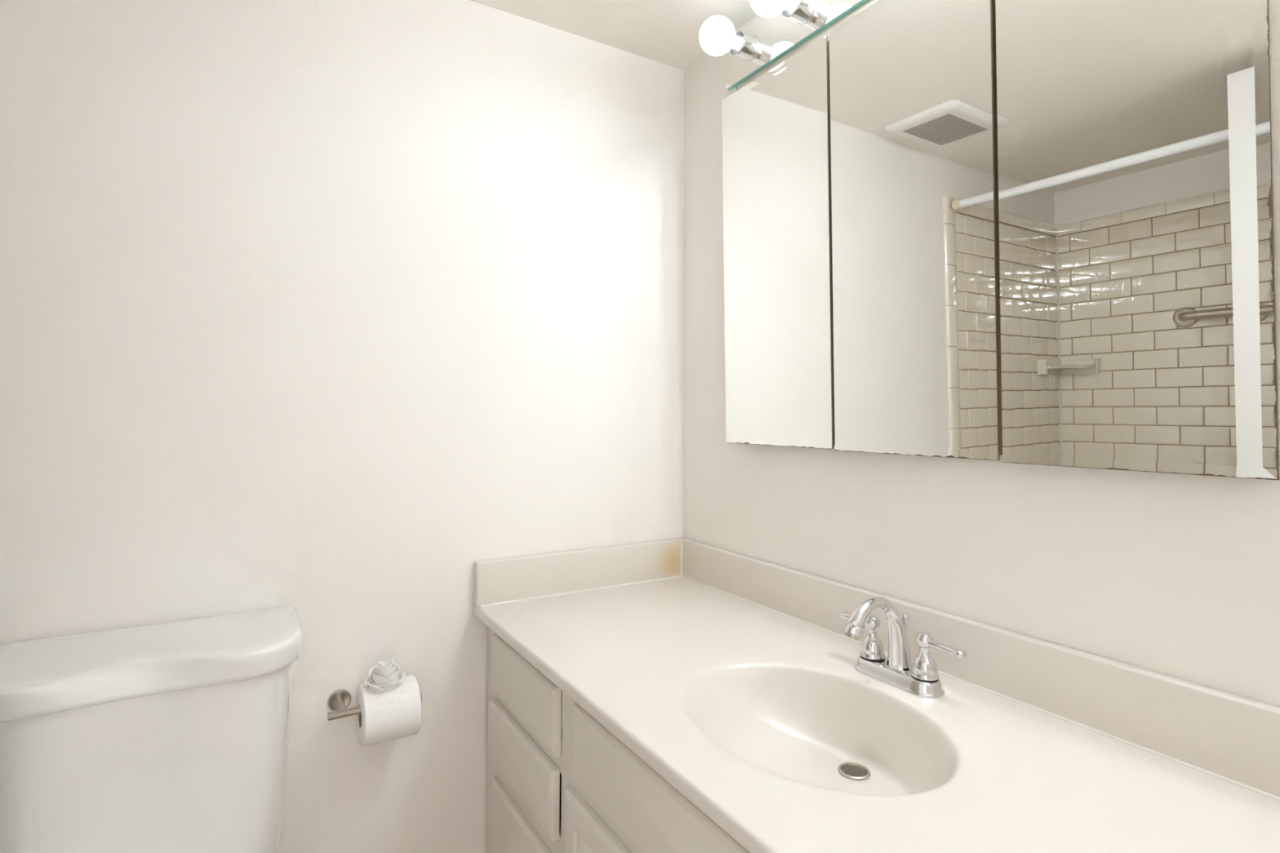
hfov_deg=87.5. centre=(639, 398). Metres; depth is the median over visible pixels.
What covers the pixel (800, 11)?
socket
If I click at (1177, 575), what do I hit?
wall
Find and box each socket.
[729,30,759,61]
[781,0,814,24]
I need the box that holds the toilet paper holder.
[327,688,422,720]
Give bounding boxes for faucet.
[839,596,966,697]
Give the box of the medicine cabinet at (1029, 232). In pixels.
[721,0,1279,479]
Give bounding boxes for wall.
[0,0,684,852]
[683,0,1279,707]
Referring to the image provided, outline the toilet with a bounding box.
[0,607,302,852]
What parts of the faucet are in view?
lever, handle, spout, plate, lift rod, handle, lever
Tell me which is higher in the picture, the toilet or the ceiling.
the ceiling
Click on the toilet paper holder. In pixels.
(339, 700)
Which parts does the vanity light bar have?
bulb, bulb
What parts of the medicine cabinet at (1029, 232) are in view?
mirror door, mirror door, mirror door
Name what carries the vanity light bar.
attached to the wall at (1177, 575)
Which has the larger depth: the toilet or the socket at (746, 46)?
the socket at (746, 46)
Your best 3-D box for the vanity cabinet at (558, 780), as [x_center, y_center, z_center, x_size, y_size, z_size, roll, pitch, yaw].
[0.266,0.846,0.995,0.554,0.740,1.516,1,-1,-31]
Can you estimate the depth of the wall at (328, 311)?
1.36 m
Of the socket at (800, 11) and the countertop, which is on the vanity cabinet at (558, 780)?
the countertop
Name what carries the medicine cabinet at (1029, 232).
attached to the wall at (1177, 575)
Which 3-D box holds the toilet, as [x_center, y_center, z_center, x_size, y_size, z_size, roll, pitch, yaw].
[-0.686,0.803,0.893,0.441,0.814,0.712,1,-1,-31]
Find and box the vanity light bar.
[698,0,879,90]
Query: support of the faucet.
on the countertop
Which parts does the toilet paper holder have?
post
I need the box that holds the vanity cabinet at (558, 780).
[486,626,750,852]
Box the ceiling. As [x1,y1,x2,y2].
[470,0,757,70]
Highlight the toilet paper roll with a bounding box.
[355,659,422,746]
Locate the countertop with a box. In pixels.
[472,537,1279,852]
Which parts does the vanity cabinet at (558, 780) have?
drawer, drawer, drawer, frame, cabinet door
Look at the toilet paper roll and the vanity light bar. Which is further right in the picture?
the vanity light bar

